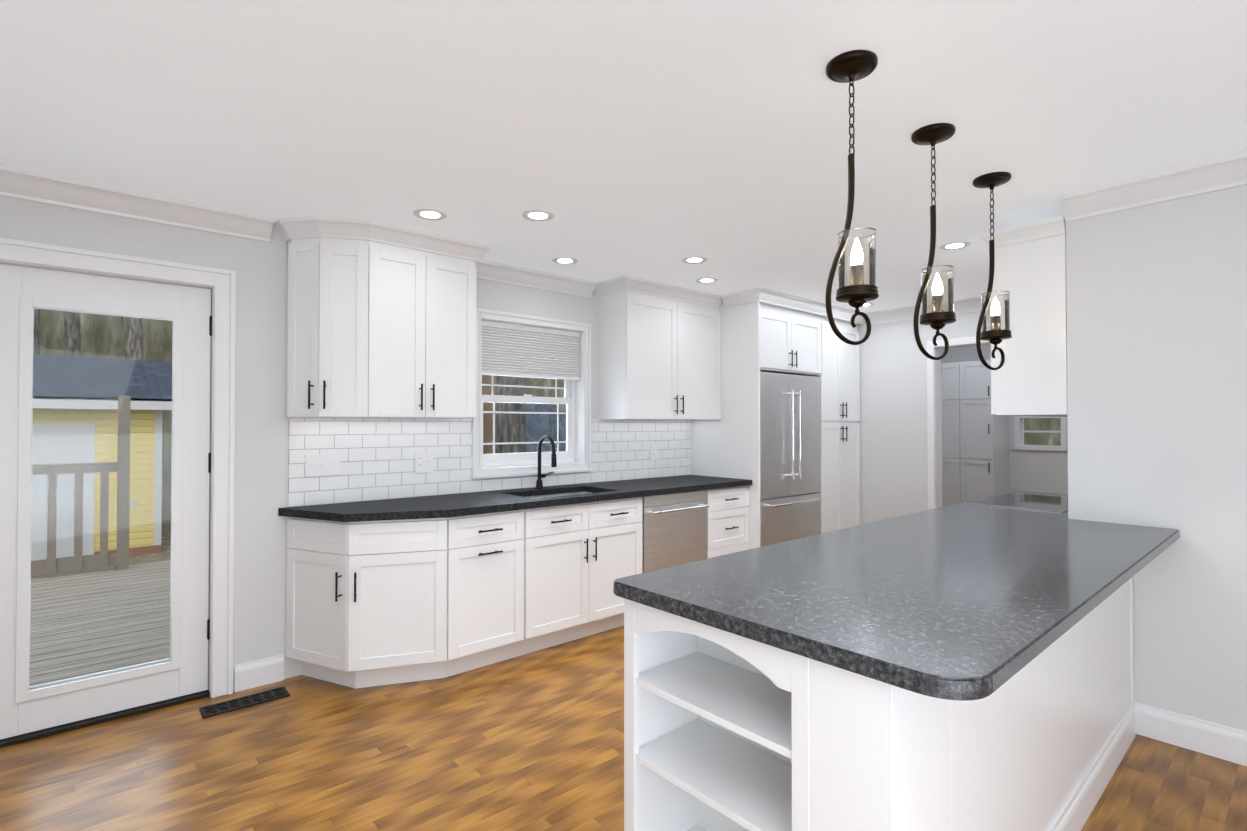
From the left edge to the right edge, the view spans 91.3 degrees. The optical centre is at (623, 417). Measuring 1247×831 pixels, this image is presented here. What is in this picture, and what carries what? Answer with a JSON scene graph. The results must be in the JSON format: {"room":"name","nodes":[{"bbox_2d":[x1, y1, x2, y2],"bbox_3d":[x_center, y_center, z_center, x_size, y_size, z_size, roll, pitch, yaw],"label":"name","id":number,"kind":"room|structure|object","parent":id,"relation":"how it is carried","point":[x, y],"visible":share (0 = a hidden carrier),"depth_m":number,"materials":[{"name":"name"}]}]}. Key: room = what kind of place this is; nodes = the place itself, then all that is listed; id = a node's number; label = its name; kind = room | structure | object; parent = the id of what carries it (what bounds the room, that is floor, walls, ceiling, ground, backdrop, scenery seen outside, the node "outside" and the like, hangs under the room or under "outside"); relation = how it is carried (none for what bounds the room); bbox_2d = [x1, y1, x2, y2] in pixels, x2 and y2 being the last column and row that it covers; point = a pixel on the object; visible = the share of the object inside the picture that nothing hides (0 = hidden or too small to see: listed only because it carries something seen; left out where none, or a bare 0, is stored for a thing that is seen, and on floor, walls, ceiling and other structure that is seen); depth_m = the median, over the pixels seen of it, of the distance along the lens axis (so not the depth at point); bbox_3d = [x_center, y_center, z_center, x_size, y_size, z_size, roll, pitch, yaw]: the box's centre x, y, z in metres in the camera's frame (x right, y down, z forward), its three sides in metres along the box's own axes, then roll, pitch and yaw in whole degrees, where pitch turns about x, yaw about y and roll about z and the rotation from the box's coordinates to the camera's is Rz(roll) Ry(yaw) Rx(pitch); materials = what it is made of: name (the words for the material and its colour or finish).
{"room":"kitchen","nodes":[
{"label":"kitchen","id":0,"kind":"room"},
{"bbox_2d":[0,196,669,691],"bbox_3d":[0.499,0.206,5.374,9.730,2.420,0.140,1,-1,-41],"label":"wall","id":1,"kind":"structure","parent":0,"point":[260,482],"depth_m":3.16,"materials":[{"name":"white paint"}]},
{"bbox_2d":[0,264,211,739],"bbox_3d":[-2.413,0.357,2.807,0.858,2.014,0.070,1,-1,-41],"label":"patio door","id":2,"kind":"structure","parent":1,"relation":"in","point":[182,670],"depth_m":2.80,"materials":[{"name":"white"}]},
{"bbox_2d":[0,238,235,697],"bbox_3d":[-2.408,0.321,2.795,1.040,2.130,0.168,1,-1,-41],"label":"door frame","id":3,"kind":"structure","parent":1,"relation":"attached to","point":[220,284],"depth_m":3.04,"materials":[{"name":"white wood"}]},
{"bbox_2d":[0,164,273,241],"bbox_3d":[-2.404,-0.981,2.682,1.515,0.108,0.085,1,-1,-41],"label":"crown molding","id":4,"kind":"structure","parent":1,"relation":"attached to","point":[15,182],"depth_m":2.79,"materials":[{"name":"white wood"}]},
{"bbox_2d":[274,216,489,418],"bbox_3d":[-1.323,-0.511,3.428,1.065,1.030,0.382,1,-1,-41],"label":"upper cabinet","id":5,"kind":"object","parent":1,"relation":"attached to","point":[381,319],"visible":1,"depth_m":3.25,"materials":[{"name":"white wood"}]},
{"bbox_2d":[288,417,691,506],"bbox_3d":[-0.597,0.252,4.309,3.178,0.481,0.007,1,-1,-41],"label":"tile backsplash","id":6,"kind":"structure","parent":1,"relation":"attached to","point":[377,458],"depth_m":3.76,"materials":[{"name":"white tile"}]},
{"bbox_2d":[305,453,339,476],"bbox_3d":[-1.656,0.264,3.360,0.175,0.122,0.016,1,-1,-41],"label":"switch plate","id":7,"kind":"object","parent":6,"relation":"attached to","point":[322,464],"visible":1,"depth_m":3.36,"materials":[{"name":"white plastic"}]},
{"bbox_2d":[415,451,433,472],"bbox_3d":[-1.220,0.274,3.743,0.116,0.134,0.016,1,-1,-41],"label":"electrical outlet plate","id":8,"kind":"object","parent":6,"relation":"attached to","point":[424,461],"visible":1,"depth_m":3.75,"materials":[{"name":"white plastic"}]},
{"bbox_2d":[650,444,656,459],"bbox_3d":[0.251,0.287,5.044,0.072,0.126,0.008,1,-1,-41],"label":"electrical outlet plate","id":9,"kind":"object","parent":6,"relation":"attached to","point":[653,451],"visible":1,"depth_m":5.04,"materials":[{"name":"white plastic"}]},
{"bbox_2d":[472,308,590,478],"bbox_3d":[-0.663,-0.151,4.336,0.970,1.110,0.168,1,-1,-41],"label":"kitchen window","id":10,"kind":"structure","parent":1,"relation":"in","point":[514,459],"depth_m":4.38,"materials":[{"name":"white wood"}]},
{"bbox_2d":[482,320,579,379],"bbox_3d":[-0.652,-0.461,4.328,0.832,0.359,0.040,1,-1,-41],"label":"window shade","id":11,"kind":"object","parent":10,"relation":"attached to","point":[513,350],"visible":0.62,"depth_m":4.30,"materials":[{"name":"white fabric"}]},
{"bbox_2d":[475,259,596,297],"bbox_3d":[-0.623,-0.963,4.250,1.055,0.108,0.085,1,-1,-41],"label":"crown molding","id":12,"kind":"structure","parent":1,"relation":"attached to","point":[485,269],"depth_m":4.24,"materials":[{"name":"white wood"}]},
{"bbox_2d":[594,275,722,419],"bbox_3d":[0.302,-0.494,4.857,1.119,1.030,0.382,1,-1,-41],"label":"upper cabinet","id":13,"kind":"object","parent":1,"relation":"attached to","point":[659,350],"visible":0.98,"depth_m":4.64,"materials":[{"name":"white wood"}]},
{"bbox_2d":[0,626,1246,830],"bbox_3d":[2.369,1.452,3.235,9.730,0.120,5.800,1,-1,-41],"label":"floor","id":14,"kind":"structure","parent":0,"point":[530,742],"depth_m":2.41,"materials":[{"name":"brown wood"}]},
{"bbox_2d":[0,690,209,747],"bbox_3d":[-2.420,1.377,2.797,0.858,0.018,0.130,1,-1,-41],"label":"threshold","id":15,"kind":"object","parent":14,"relation":"on","point":[30,736],"visible":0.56,"depth_m":2.77,"materials":[{"name":"brown metal"}]},
{"bbox_2d":[199,686,289,718],"bbox_3d":[-1.837,1.384,2.967,0.360,0.007,0.125,1,-1,-41],"label":"floor vent","id":16,"kind":"object","parent":14,"relation":"in","point":[241,703],"visible":1,"depth_m":2.96,"materials":[{"name":"black metal"}]},
{"bbox_2d":[286,516,461,688],"bbox_3d":[-1.335,0.957,3.236,0.682,0.868,0.628,1,-1,-41],"label":"base cabinet","id":17,"kind":"object","parent":14,"relation":"on","point":[377,603],"depth_m":3.14,"materials":[{"name":"white wood"}]},
{"bbox_2d":[462,508,537,672],"bbox_3d":[-0.947,0.961,3.578,0.590,0.868,0.628,1,-1,-41],"label":"base cabinet","id":18,"kind":"object","parent":14,"relation":"on","point":[500,549],"depth_m":3.40,"materials":[{"name":"white wood"}]},
{"bbox_2d":[641,490,708,572],"bbox_3d":[0.196,0.973,4.530,0.639,0.865,0.670,1,-1,-41],"label":"dishwasher","id":19,"kind":"object","parent":14,"relation":"on","point":[674,529],"visible":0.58,"depth_m":4.30,"materials":[{"name":"silver metal"}]},
{"bbox_2d":[707,486,748,558],"bbox_3d":[0.607,0.977,4.946,0.518,0.868,0.628,1,-1,-41],"label":"base cabinet","id":20,"kind":"object","parent":14,"relation":"on","point":[728,509],"depth_m":4.70,"materials":[{"name":"white wood"}]},
{"bbox_2d":[278,475,751,521],"bbox_3d":[-0.399,0.608,4.044,3.226,0.235,0.658,1,-1,-41],"label":"countertop","id":21,"kind":"structure","parent":20,"relation":"on","point":[452,505],"depth_m":3.60,"materials":[{"name":"stone"}]},
{"bbox_2d":[535,435,556,488],"bbox_3d":[-0.493,0.308,4.182,0.144,0.368,0.221,1,-1,-41],"label":"faucet","id":22,"kind":"object","parent":21,"relation":"on","point":[539,483],"visible":1,"depth_m":4.19,"materials":[{"name":"black metal"}]},
{"bbox_2d":[692,287,864,549],"bbox_3d":[1.459,0.209,5.602,1.740,2.418,0.782,1,-1,-41],"label":"tall cabinet","id":23,"kind":"object","parent":14,"relation":"on","point":[766,330],"visible":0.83,"depth_m":5.20,"materials":[{"name":"white wood"}]},
{"bbox_2d":[760,372,821,546],"bbox_3d":[1.222,0.527,5.390,0.918,1.771,0.740,1,-1,-41],"label":"refrigerator","id":24,"kind":"object","parent":14,"relation":"on","point":[790,466],"visible":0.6,"depth_m":5.12,"materials":[{"name":"grey metal"}]},
{"bbox_2d":[624,576,1135,830],"bbox_3d":[1.572,0.950,2.595,3.501,0.868,0.776,1,-1,-41],"label":"base cabinet","id":25,"kind":"object","parent":14,"relation":"on","point":[725,730],"visible":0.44,"depth_m":1.61,"materials":[{"name":"white wood"}]},
{"bbox_2d":[613,491,1179,700],"bbox_3d":[1.606,0.494,2.554,3.550,0.040,0.950,1,-1,-41],"label":"countertop","id":26,"kind":"structure","parent":25,"relation":"on","point":[962,601],"depth_m":1.65,"materials":[{"name":"stone"}]},
{"bbox_2d":[964,493,1067,511],"bbox_3d":[2.338,0.481,3.486,0.748,0.006,0.458,1,-1,-41],"label":"glass cooktop","id":27,"kind":"object","parent":26,"relation":"in","point":[1037,502],"visible":0.75,"depth_m":3.41,"materials":[{"name":"black glass"}]},
{"bbox_2d":[941,360,1009,506],"bbox_3d":[4.224,0.384,7.824,0.613,2.119,1.098,1,-1,-41],"label":"tall cabinet","id":28,"kind":"object","parent":14,"relation":"on","point":[975,448],"visible":0.38,"depth_m":7.45,"materials":[{"name":"white wood"}]},
{"bbox_2d":[0,0,1246,312],"bbox_3d":[2.369,-1.088,3.264,9.730,0.120,5.800,1,-1,-41],"label":"ceiling","id":29,"kind":"structure","parent":0,"point":[656,140],"depth_m":2.11,"materials":[{"name":"white paint"}]},
{"bbox_2d":[413,209,446,219],"bbox_3d":[-0.982,-1.027,3.098,0.164,0.004,0.164,1,-1,-41],"label":"recessed light","id":30,"kind":"object","parent":29,"relation":"in","point":[432,214],"visible":1,"depth_m":3.09,"materials":[{"name":"white"}]},
{"bbox_2d":[522,210,553,220],"bbox_3d":[-0.436,-1.027,3.113,0.164,0.004,0.164,1,-1,-41],"label":"recessed light","id":31,"kind":"object","parent":29,"relation":"in","point":[542,215],"visible":1,"depth_m":3.11,"materials":[{"name":"white"}]},
{"bbox_2d":[552,257,577,264],"bbox_3d":[-0.381,-1.017,3.974,0.164,0.004,0.164,1,-1,-41],"label":"recessed light","id":32,"kind":"object","parent":29,"relation":"in","point":[565,260],"visible":1,"depth_m":3.96,"materials":[{"name":"white"}]},
{"bbox_2d":[682,257,706,263],"bbox_3d":[0.461,-1.017,3.955,0.164,0.004,0.164,1,-1,-41],"label":"recessed light","id":33,"kind":"object","parent":29,"relation":"in","point":[693,260],"visible":1,"depth_m":3.96,"materials":[{"name":"white plastic"}]},
{"bbox_2d":[696,278,717,282],"bbox_3d":[0.617,-1.011,4.519,0.164,0.004,0.164,1,-1,-41],"label":"recessed light","id":34,"kind":"object","parent":29,"relation":"in","point":[708,280],"visible":1,"depth_m":4.51,"materials":[{"name":"white"}]},
{"bbox_2d":[825,50,878,344],"bbox_3d":[0.670,-0.628,1.796,0.165,0.832,0.143,1,-1,-41],"label":"pendant light","id":35,"kind":"object","parent":29,"relation":"hanging from","point":[852,66],"visible":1,"depth_m":1.79,"materials":[{"name":"brown metal"}]},
{"bbox_2d":[862,303,873,306],"bbox_3d":[2.150,-1.000,5.442,0.164,0.004,0.164,1,-1,-41],"label":"recessed light","id":36,"kind":"object","parent":29,"relation":"in","point":[867,304],"visible":0.42,"depth_m":5.42,"materials":[{"name":"white"}]},
{"bbox_2d":[911,123,955,359],"bbox_3d":[1.125,-0.624,2.217,0.165,0.832,0.143,1,-1,-41],"label":"pendant light","id":37,"kind":"object","parent":29,"relation":"hanging from","point":[937,318],"visible":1,"depth_m":2.21,"materials":[{"name":"brown metal"}]},
{"bbox_2d":[940,242,970,249],"bbox_3d":[1.978,-1.021,3.639,0.164,0.004,0.164,1,-1,-41],"label":"recessed light","id":38,"kind":"object","parent":29,"relation":"in","point":[954,245],"visible":0.98,"depth_m":3.63,"materials":[{"name":"white"}]},
{"bbox_2d":[973,172,1011,369],"bbox_3d":[1.591,-0.619,2.634,0.165,0.832,0.143,1,-1,-41],"label":"pendant light","id":39,"kind":"object","parent":29,"relation":"hanging from","point":[995,335],"visible":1,"depth_m":2.63,"materials":[{"name":"brown metal"}]},
{"bbox_2d":[858,310,990,524],"bbox_3d":[3.731,0.196,4.449,0.140,2.420,5.520,1,-1,-41],"label":"wall","id":40,"kind":"structure","parent":0,"point":[893,430],"depth_m":5.70,"materials":[{"name":"white paint"}]},
{"bbox_2d":[865,296,990,324],"bbox_3d":[2.916,-0.951,5.217,0.085,0.108,1.730,1,-1,-41],"label":"crown molding","id":41,"kind":"structure","parent":40,"relation":"attached to","point":[967,305],"depth_m":5.55,"materials":[{"name":"white wood"}]},
{"bbox_2d":[927,337,990,509],"bbox_3d":[3.176,0.364,5.064,0.159,2.098,1.196,1,-1,-41],"label":"door frame","id":42,"kind":"structure","parent":40,"relation":"attached to","point":[934,423],"depth_m":5.44,"materials":[{"name":"white wood"}]},
{"bbox_2d":[941,345,1067,493],"bbox_3d":[5.968,0.218,6.418,0.140,2.420,5.520,1,-1,-41],"label":"wall","id":43,"kind":"structure","parent":0,"point":[1044,471],"depth_m":7.46,"materials":[{"name":"white paint"}]},
{"bbox_2d":[1014,416,1066,450],"bbox_3d":[5.052,0.174,7.384,0.100,0.450,0.540,1,-1,-41],"label":"room window","id":44,"kind":"structure","parent":43,"relation":"in","point":[1062,447],"depth_m":7.36,"materials":[{"name":"white wood"}]},
{"bbox_2d":[1066,184,1246,731],"bbox_3d":[3.025,0.166,1.922,0.140,2.420,2.660,1,-1,-41],"label":"wall","id":45,"kind":"structure","parent":0,"point":[1156,302],"depth_m":2.58,"materials":[{"name":"white paint"}]},
{"bbox_2d":[978,217,1066,416],"bbox_3d":[2.408,-0.472,3.404,1.238,0.930,0.364,1,-1,-41],"label":"upper cabinet","id":46,"kind":"object","parent":45,"relation":"attached to","point":[1029,377],"visible":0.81,"depth_m":2.99,"materials":[{"name":"white wood"}]},
{"bbox_2d":[1061,151,1246,221],"bbox_3d":[2.941,-0.990,1.860,0.085,0.108,2.659,1,-1,-41],"label":"crown molding","id":47,"kind":"structure","parent":45,"relation":"attached to","point":[1219,173],"depth_m":2.60,"materials":[{"name":"white wood"}]},
{"bbox_2d":[1134,702,1246,765],"bbox_3d":[3.043,1.309,1.770,0.016,0.132,2.428,1,-1,-41],"label":"baseboard","id":48,"kind":"structure","parent":45,"relation":"attached to","point":[1223,742],"depth_m":2.53,"materials":[{"name":"white wood"}]},
{"label":"outside","id":49,"kind":"structure","parent":0,"visible":0},
{"bbox_2d":[34,485,170,575],"bbox_3d":[-10.650,2.482,19.715,60.000,0.200,36.120,1,-1,-41],"label":"ground","id":50,"kind":"structure","parent":49,"point":[166,522],"depth_m":11.30,"materials":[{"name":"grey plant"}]},
{"bbox_2d":[29,560,170,686],"bbox_3d":[-4.567,1.814,3.656,5.900,0.765,3.996,1,-1,-41],"label":"deck","id":51,"kind":"object","parent":50,"relation":"on","point":[84,640],"depth_m":4.32,"materials":[{"name":"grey wood"}]},
{"bbox_2d":[31,395,130,575],"bbox_3d":[-6.245,0.610,4.641,3.865,1.664,0.090,1,-1,-41],"label":"deck railing","id":52,"kind":"object","parent":51,"relation":"on","point":[104,470],"depth_m":5.75,"materials":[{"name":"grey wood"}]},
{"bbox_2d":[31,396,171,560],"bbox_3d":[-10.905,0.995,10.646,4.810,2.576,5.420,1,-1,-41],"label":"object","id":53,"kind":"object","parent":50,"relation":"on","point":[139,483],"depth_m":9.71,"materials":[{"name":"yellow"}]},
{"bbox_2d":[33,355,171,400],"bbox_3d":[-11.044,-0.696,10.824,4.810,0.890,5.840,1,-1,-41],"label":"roof shingles","id":54,"kind":"object","parent":53,"relation":"on","point":[85,366],"depth_m":10.49,"materials":[{"name":"grey"}]},
{"bbox_2d":[33,308,525,453],"bbox_3d":[-8.137,-3.714,11.181,13.781,12.017,18.377,1,-1,-41],"label":"trunks","id":55,"kind":"object","parent":50,"relation":"on","point":[71,343],"depth_m":5.93,"materials":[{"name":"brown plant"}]},
{"bbox_2d":[482,375,496,453],"bbox_3d":[-1.718,0.604,6.475,0.644,3.250,0.522,1,-1,-41],"label":"fence panel","id":56,"kind":"object","parent":50,"relation":"on","point":[487,417],"depth_m":6.45,"materials":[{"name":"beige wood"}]},
{"bbox_2d":[526,392,565,452],"bbox_3d":[-1.305,0.931,8.587,1.640,2.605,1.240,1,-1,-41],"label":"pile","id":57,"kind":"object","parent":50,"relation":"on","point":[548,421],"depth_m":8.24,"materials":[{"name":"grey"}]},
{"bbox_2d":[40,309,1060,484],"bbox_3d":[-9.007,-6.091,13.407,47.817,16.800,21.908,1,-1,-41],"label":"trees","id":58,"kind":"object","parent":50,"relation":"on","point":[112,344],"depth_m":21.28,"materials":[{"name":"green plant"}]}
]}

